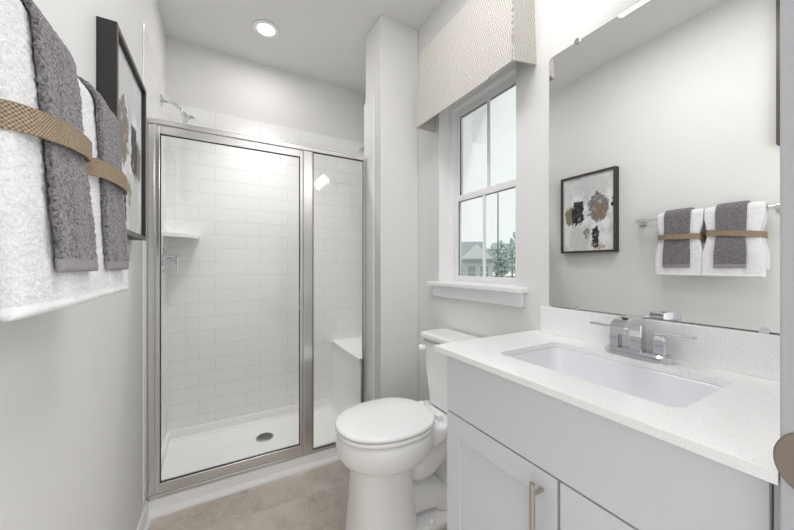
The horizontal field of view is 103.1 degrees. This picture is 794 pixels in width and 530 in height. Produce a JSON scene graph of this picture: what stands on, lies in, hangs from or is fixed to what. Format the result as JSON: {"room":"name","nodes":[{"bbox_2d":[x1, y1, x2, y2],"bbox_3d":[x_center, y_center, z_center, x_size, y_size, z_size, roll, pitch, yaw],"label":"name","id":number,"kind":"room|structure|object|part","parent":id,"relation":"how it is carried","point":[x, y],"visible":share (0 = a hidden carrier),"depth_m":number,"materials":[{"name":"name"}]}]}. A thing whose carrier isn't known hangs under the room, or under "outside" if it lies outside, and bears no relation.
{"room":"bathroom","nodes":[
{"label":"bathroom","id":0,"kind":"room"},
{"bbox_2d":[0,0,166,529],"bbox_3d":[-0.979,-0.151,0.987,0.126,2.743,2.720,0,0,-29],"label":"wall","id":1,"kind":"structure","parent":0,"point":[74,379],"depth_m":0.84,"materials":[{"name":"paint"}]},
{"bbox_2d":[96,16,145,240],"bbox_3d":[-0.955,-0.415,1.108,0.046,0.620,0.423,0,0,-29],"label":"framed picture","id":2,"kind":"object","parent":1,"relation":"attached to","point":[119,82],"visible":0.73,"depth_m":1.08,"materials":[{"name":"black wood"}]},
{"bbox_2d":[119,44,140,233],"bbox_3d":[-0.949,-0.415,1.111,0.006,0.588,0.391,0,0,-29],"label":"artwork","id":3,"kind":"object","parent":2,"relation":"attached to","point":[129,77],"depth_m":1.13},
{"bbox_3d":[-0.935,-0.415,1.119,0.002,0.620,0.423,0,0,-29],"label":"frame","id":4,"kind":"part","parent":2,"relation":"part of","materials":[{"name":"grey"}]},
{"bbox_2d":[136,500,150,529],"bbox_3d":[-0.759,1.175,0.735,0.024,0.090,1.805,0,0,-29],"label":"baseboard","id":5,"kind":"structure","parent":1,"relation":"attached to","point":[145,519],"depth_m":1.45,"materials":[{"name":"white paint"}]},
{"bbox_2d":[162,248,178,271],"bbox_3d":[-1.419,-0.038,1.979,0.076,0.150,0.150,0,0,-29],"label":"shower valve","id":6,"kind":"object","parent":1,"relation":"attached to","point":[165,258],"visible":1,"depth_m":1.97,"materials":[{"name":"silver metal"}]},
{"bbox_3d":[-1.449,-0.038,1.962,0.006,0.150,0.150,0,0,-29],"label":"trim plate","id":7,"kind":"part","parent":6,"relation":"part of","materials":[{"name":"silver metal"}]},
{"bbox_3d":[-1.389,-0.010,1.990,0.014,0.090,0.030,0,0,-29],"label":"lever","id":8,"kind":"part","parent":6,"relation":"part of","materials":[{"name":"silver metal"}]},
{"bbox_2d":[160,94,197,125],"bbox_3d":[-1.312,-0.927,1.887,0.204,0.184,0.076,0,0,-12],"label":"shower fixture","id":9,"kind":"object","parent":1,"relation":"attached to","point":[187,119],"visible":0.94,"depth_m":1.89,"materials":[{"name":"silver metal"}]},
{"bbox_3d":[-1.339,-0.952,1.894,0.121,0.085,0.029,0,0,-11],"label":"arm","id":10,"kind":"part","parent":9,"relation":"part of","materials":[{"name":"silver metal"}]},
{"bbox_2d":[149,461,348,529],"bbox_3d":[0.284,1.280,0.331,1.720,0.120,5.100,0,0,-29],"label":"floor","id":11,"kind":"structure","parent":0,"point":[316,498],"depth_m":1.58,"materials":[{"name":"stone"}]},
{"bbox_2d":[146,397,339,519],"bbox_3d":[-0.860,1.156,2.071,1.153,0.128,0.660,0,0,-29],"label":"shower pan","id":12,"kind":"object","parent":11,"relation":"on","point":[185,450],"visible":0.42,"depth_m":2.02,"materials":[{"name":"white plastic"}]},
{"bbox_2d":[256,432,272,441],"bbox_3d":[-0.910,1.177,2.167,0.112,0.010,0.112,0,0,-29],"label":"shower drain","id":13,"kind":"object","parent":12,"relation":"in","point":[263,437],"visible":1,"depth_m":2.16,"materials":[{"name":"silver metal"}]},
{"bbox_2d":[335,328,478,529],"bbox_3d":[0.045,0.784,1.486,0.665,0.872,0.424,0,0,-29],"label":"toilet","id":14,"kind":"object","parent":11,"relation":"on","point":[393,450],"visible":0.91,"depth_m":1.36,"materials":[{"name":"white ceramic"}]},
{"bbox_3d":[-0.053,0.695,1.449,0.457,0.023,0.386,0,0,-29],"label":"lid","id":15,"kind":"part","parent":14,"relation":"part of","materials":[{"name":"white plastic"}]},
{"bbox_3d":[-0.053,0.720,1.449,0.457,0.019,0.386,0,0,-29],"label":"seat","id":16,"kind":"part","parent":14,"relation":"part of","materials":[{"name":"white plastic"}]},
{"bbox_3d":[0.133,0.430,1.668,0.035,0.030,0.030,0,0,-9],"label":"flush lever","id":17,"kind":"part","parent":14,"relation":"part of","materials":[{"name":"white plastic"}]},
{"bbox_3d":[0.283,0.556,1.585,0.153,0.349,0.344,0,0,-29],"label":"tank","id":18,"kind":"part","parent":14,"relation":"part of","materials":[{"name":"white ceramic"}]},
{"bbox_3d":[0.277,0.365,1.582,0.166,0.034,0.366,0,0,-29],"label":"tank lid","id":19,"kind":"part","parent":14,"relation":"part of","materials":[{"name":"white ceramic"}]},
{"bbox_2d":[447,355,779,529],"bbox_3d":[0.515,0.748,0.819,0.497,0.944,0.697,0,0,-29],"label":"vanity cabinet","id":20,"kind":"object","parent":11,"relation":"on","point":[520,457],"visible":0.92,"depth_m":0.67,"materials":[{"name":"white paint"}]},
{"bbox_3d":[0.266,0.788,0.860,0.007,0.522,0.263,0,0,-29],"label":"panel","id":21,"kind":"part","parent":20,"relation":"part of","materials":[{"name":"white paint"}]},
{"bbox_3d":[0.264,0.788,0.859,0.020,0.640,0.381,0,0,-29],"label":"door","id":22,"kind":"part","parent":20,"relation":"part of","materials":[{"name":"white paint"}]},
{"bbox_3d":[0.314,0.565,0.710,0.039,0.160,0.012,0,0,-29],"label":"handle","id":23,"kind":"part","parent":20,"relation":"part of","materials":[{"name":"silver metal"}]},
{"bbox_3d":[0.433,0.788,0.556,0.020,0.640,0.298,0,0,-29],"label":"door","id":24,"kind":"part","parent":20,"relation":"part of","materials":[{"name":"white paint"}]},
{"bbox_2d":[434,306,779,484],"bbox_3d":[0.520,0.216,0.838,0.504,0.119,0.732,0,0,-29],"label":"countertop","id":25,"kind":"structure","parent":20,"relation":"on","point":[736,426],"depth_m":0.72,"materials":[{"name":"stone"}]},
{"bbox_2d":[509,347,723,407],"bbox_3d":[0.527,0.343,0.825,0.332,0.134,0.482,0,0,-29],"label":"sink","id":26,"kind":"object","parent":25,"relation":"in","point":[663,388],"visible":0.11,"depth_m":0.89,"materials":[{"name":"white ceramic"}]},
{"bbox_2d":[590,314,696,364],"bbox_3d":[0.653,0.201,0.884,0.139,0.118,0.256,0,0,-29],"label":"faucet","id":27,"kind":"object","parent":25,"relation":"on","point":[635,324],"visible":1,"depth_m":0.87,"materials":[{"name":"silver metal"}]},
{"bbox_3d":[0.647,0.183,0.979,0.018,0.010,0.084,0,0,-29],"label":"lever","id":28,"kind":"part","parent":27,"relation":"part of","materials":[{"name":"silver metal"}]},
{"bbox_3d":[0.648,0.163,0.881,0.127,0.041,0.036,0,0,-29],"label":"spout","id":29,"kind":"part","parent":27,"relation":"part of","materials":[{"name":"silver metal"}]},
{"bbox_3d":[0.689,0.250,0.904,0.056,0.020,0.166,0,0,-29],"label":"plate","id":30,"kind":"part","parent":27,"relation":"part of","materials":[{"name":"silver metal"}]},
{"bbox_3d":[0.731,0.183,0.829,0.018,0.010,0.084,0,0,-29],"label":"lever","id":31,"kind":"part","parent":27,"relation":"part of","materials":[{"name":"silver metal"}]},
{"bbox_2d":[166,36,364,430],"bbox_3d":[-0.870,-0.151,2.526,1.581,2.743,0.142,0,0,-29],"label":"wall","id":32,"kind":"structure","parent":0,"point":[233,296],"depth_m":2.34,"materials":[{"name":"tile"}]},
{"bbox_2d":[163,233,199,238],"bbox_3d":[-1.398,-0.195,2.053,0.185,0.020,0.167,0,0,-29],"label":"corner shelf","id":33,"kind":"object","parent":32,"relation":"attached to","point":[167,235],"visible":1,"depth_m":2.02,"materials":[{"name":"white plastic"}]},
{"bbox_2d":[158,0,443,93],"bbox_3d":[-0.297,-1.573,1.369,1.720,0.100,2.720,0,0,-29],"label":"ceiling","id":34,"kind":"structure","parent":0,"point":[321,40],"depth_m":2.02,"materials":[{"name":"white paint"}]},
{"bbox_2d":[252,19,278,38],"bbox_3d":[-0.841,-1.518,2.024,0.160,0.009,0.160,0,0,-29],"label":"recessed light","id":35,"kind":"object","parent":34,"relation":"in","point":[264,28],"visible":1,"depth_m":2.01,"materials":[{"name":"white paint"}]},
{"bbox_2d":[332,337,361,414],"bbox_3d":[-0.271,0.919,2.433,0.294,0.602,0.604,0,0,-29],"label":"shower bench","id":36,"kind":"object","parent":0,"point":[347,353],"visible":0.41,"depth_m":2.38,"materials":[{"name":"white plastic"}]},
{"bbox_2d":[364,15,417,401],"bbox_3d":[-0.041,-0.151,2.074,0.277,2.743,0.244,0,0,-29],"label":"wall","id":37,"kind":"structure","parent":0,"point":[390,107],"depth_m":1.97,"materials":[{"name":"paint"}]},
{"bbox_2d":[147,117,365,500],"bbox_3d":[-0.708,0.208,1.807,1.148,1.860,0.063,0,0,-29],"label":"shower door frame","id":38,"kind":"structure","parent":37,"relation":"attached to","point":[157,488],"depth_m":1.74,"materials":[{"name":"silver metal"}]},
{"bbox_3d":[-0.877,0.212,1.722,0.708,1.804,0.027,0,0,-29],"label":"door","id":39,"kind":"part","parent":38,"relation":"part of","materials":[{"name":"clear glass"}]},
{"bbox_3d":[-0.715,-0.708,1.818,1.148,0.028,0.037,0,0,-29],"label":"header rail","id":40,"kind":"part","parent":38,"relation":"part of","materials":[{"name":"silver metal"}]},
{"bbox_3d":[-0.572,0.207,1.862,0.012,0.095,0.026,0,0,-29],"label":"handle","id":41,"kind":"part","parent":38,"relation":"part of","materials":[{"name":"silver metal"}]},
{"bbox_3d":[-0.544,0.213,1.912,0.055,1.813,0.031,0,0,-29],"label":"post","id":42,"kind":"part","parent":38,"relation":"part of","materials":[{"name":"silver metal"}]},
{"bbox_2d":[358,146,363,154],"bbox_3d":[-0.226,-0.808,2.143,0.089,0.089,0.046,0,0,30],"label":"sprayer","id":43,"kind":"object","parent":37,"relation":"attached to","point":[361,150],"visible":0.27,"depth_m":2.14,"materials":[{"name":"silver metal"}]},
{"bbox_2d":[365,0,779,400],"bbox_3d":[0.409,-0.151,1.690,0.166,2.743,2.590,0,0,-29],"label":"wall","id":44,"kind":"structure","parent":0,"point":[558,23],"depth_m":1.33,"materials":[{"name":"paint"}]},
{"bbox_2d":[416,0,536,132],"bbox_3d":[0.337,-1.004,1.545,0.134,0.421,0.694,0,0,-29],"label":"window valance","id":45,"kind":"object","parent":44,"relation":"attached to","point":[476,43],"visible":1,"depth_m":1.43,"materials":[{"name":"white fabric"}]},
{"bbox_2d":[427,49,527,306],"bbox_3d":[0.424,-0.388,1.628,0.189,1.124,0.683,0,0,-29],"label":"window","id":46,"kind":"structure","parent":44,"relation":"in","point":[460,122],"depth_m":1.79,"materials":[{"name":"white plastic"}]},
{"bbox_3d":[0.489,-0.642,1.663,0.003,0.471,0.457,0,0,-29],"label":"pane","id":47,"kind":"part","parent":46,"relation":"part of","materials":[{"name":"clear glass"}]},
{"bbox_3d":[0.398,0.102,1.614,0.129,0.024,0.683,0,0,-29],"label":"sill","id":48,"kind":"part","parent":46,"relation":"part of","materials":[{"name":"white paint"}]},
{"bbox_3d":[0.476,-0.424,1.657,0.070,1.052,0.555,0,0,-29],"label":"frame","id":49,"kind":"part","parent":46,"relation":"part of","materials":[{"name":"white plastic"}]},
{"bbox_3d":[0.462,-0.161,1.649,0.028,0.489,0.495,0,0,-29],"label":"sash","id":50,"kind":"part","parent":46,"relation":"part of","materials":[{"name":"white plastic"}]},
{"bbox_3d":[0.489,-0.647,1.664,0.028,0.535,0.495,0,0,-29],"label":"sash","id":51,"kind":"part","parent":46,"relation":"part of","materials":[{"name":"glass"}]},
{"bbox_2d":[541,306,779,381],"bbox_3d":[0.741,0.208,0.939,0.022,0.103,0.692,0,0,-29],"label":"backsplash","id":52,"kind":"structure","parent":44,"relation":"attached to","point":[751,353],"depth_m":0.83,"materials":[{"name":"stone"}]},
{"bbox_2d":[549,0,779,333],"bbox_3d":[0.747,-0.324,0.938,0.012,0.970,0.647,0,0,-29],"label":"mirror","id":53,"kind":"object","parent":44,"relation":"attached to","point":[664,118],"visible":1,"depth_m":0.88,"materials":[{"name":"grey mirror"}]},
{"bbox_3d":[0.324,-0.151,0.241,1.431,2.743,0.115,0,0,-29],"label":"wall","id":54,"kind":"structure","parent":0,"visible":0},
{"bbox_2d":[773,0,793,529],"bbox_3d":[0.130,0.080,0.128,0.912,2.280,0.136,0,0,-29],"label":"door","id":55,"kind":"structure","parent":54,"relation":"in","point":[783,451],"depth_m":0.39,"materials":[{"name":"grey paint"}]},
{"bbox_3d":[0.491,0.238,0.373,0.003,0.080,0.060,0,0,-29],"label":"strike plate","id":56,"kind":"part","parent":55,"relation":"part of","materials":[{"name":"brown metal"}]},
{"label":"outside","id":57,"kind":"structure","parent":0,"visible":0},
{"bbox_3d":[25.912,3.570,48.896,87.000,0.100,120.000,0,0,-29],"label":"ground","id":58,"kind":"structure","parent":57,"visible":0},
{"bbox_2d":[461,242,494,276],"bbox_3d":[7.342,0.370,36.140,7.100,6.300,7.100,0,0,14],"label":"house","id":59,"kind":"structure","parent":58,"relation":"on","point":[471,252],"depth_m":32.90,"materials":[{"name":"white"}]},
{"bbox_2d":[488,243,496,276],"bbox_3d":[19.779,-0.604,62.980,3.850,8.266,3.726,0,0,-29],"label":"tree","id":60,"kind":"object","parent":58,"relation":"on","point":[490,250],"visible":0.04,"depth_m":62.87,"materials":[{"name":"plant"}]},
{"bbox_2d":[497,183,498,276],"bbox_3d":[7.328,-1.230,22.854,0.111,9.500,0.111,0,0,-7],"label":"utility pole","id":61,"kind":"object","parent":58,"relation":"on","point":[498,183],"visible":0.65,"depth_m":22.83,"materials":[{"name":"grey wood"}]},
{"bbox_2d":[490,240,509,276],"bbox_3d":[17.543,-0.430,53.155,3.295,7.920,3.390,0,0,42],"label":"tree","id":62,"kind":"object","parent":58,"relation":"on","point":[503,250],"visible":0.83,"depth_m":52.38,"materials":[{"name":"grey plant"}]},
{"bbox_2d":[505,242,513,277],"bbox_3d":[27.275,-1.184,75.269,5.435,9.428,5.247,0,0,-29],"label":"tree","id":63,"kind":"object","parent":58,"relation":"on","point":[512,270],"visible":0.14,"depth_m":74.53,"materials":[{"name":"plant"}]},
{"bbox_2d":[507,232,514,273],"bbox_3d":[18.437,-0.998,46.490,4.151,9.055,4.041,0,0,-29],"label":"tree","id":64,"kind":"object","parent":58,"relation":"on","point":[511,247],"visible":0.13,"depth_m":46.51,"materials":[{"name":"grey plant"}]},
{"bbox_3d":[-0.611,-0.302,0.531,0.081,0.044,0.664,0,0,-29],"label":"towel bar","id":65,"kind":"object","parent":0,"visible":0},
{"bbox_2d":[0,0,98,321],"bbox_3d":[-0.499,-0.140,0.421,0.107,0.399,0.249,0,0,-29],"label":"bath towel","id":66,"kind":"object","parent":65,"relation":"hanging from","point":[31,285],"visible":0.59,"depth_m":0.36,"materials":[{"name":"white fabric"}]},
{"bbox_2d":[0,99,91,161],"bbox_3d":[-0.513,-0.177,0.413,0.141,0.058,0.218,0,0,-29],"label":"band","id":67,"kind":"object","parent":66,"relation":"attached to","point":[14,116],"visible":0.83,"depth_m":0.37,"materials":[{"name":"beige fabric"}]},
{"bbox_2d":[20,0,98,272],"bbox_3d":[-0.502,-0.172,0.422,0.129,0.362,0.131,0,0,-29],"label":"hand towel","id":68,"kind":"object","parent":66,"relation":"on","point":[58,89],"visible":0.9,"depth_m":0.42,"materials":[{"name":"grey fabric"}]},
{"bbox_2d":[77,78,128,296],"bbox_3d":[-0.615,-0.141,0.621,0.103,0.398,0.235,0,0,-29],"label":"bath towel","id":69,"kind":"object","parent":65,"relation":"hanging from","point":[110,282],"visible":0.2,"depth_m":0.58,"materials":[{"name":"white fabric"}]},
{"bbox_2d":[78,76,128,269],"bbox_3d":[-0.619,-0.172,0.624,0.118,0.361,0.134,0,0,-29],"label":"hand towel","id":70,"kind":"object","parent":69,"relation":"on","point":[115,251],"visible":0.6,"depth_m":0.61,"materials":[{"name":"grey fabric"}]},
{"bbox_2d":[85,158,127,194],"bbox_3d":[-0.627,-0.177,0.615,0.141,0.036,0.205,0,0,-29],"label":"band","id":71,"kind":"object","parent":69,"relation":"attached to","point":[97,167],"visible":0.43,"depth_m":0.58,"materials":[{"name":"beige fabric"}]}
]}

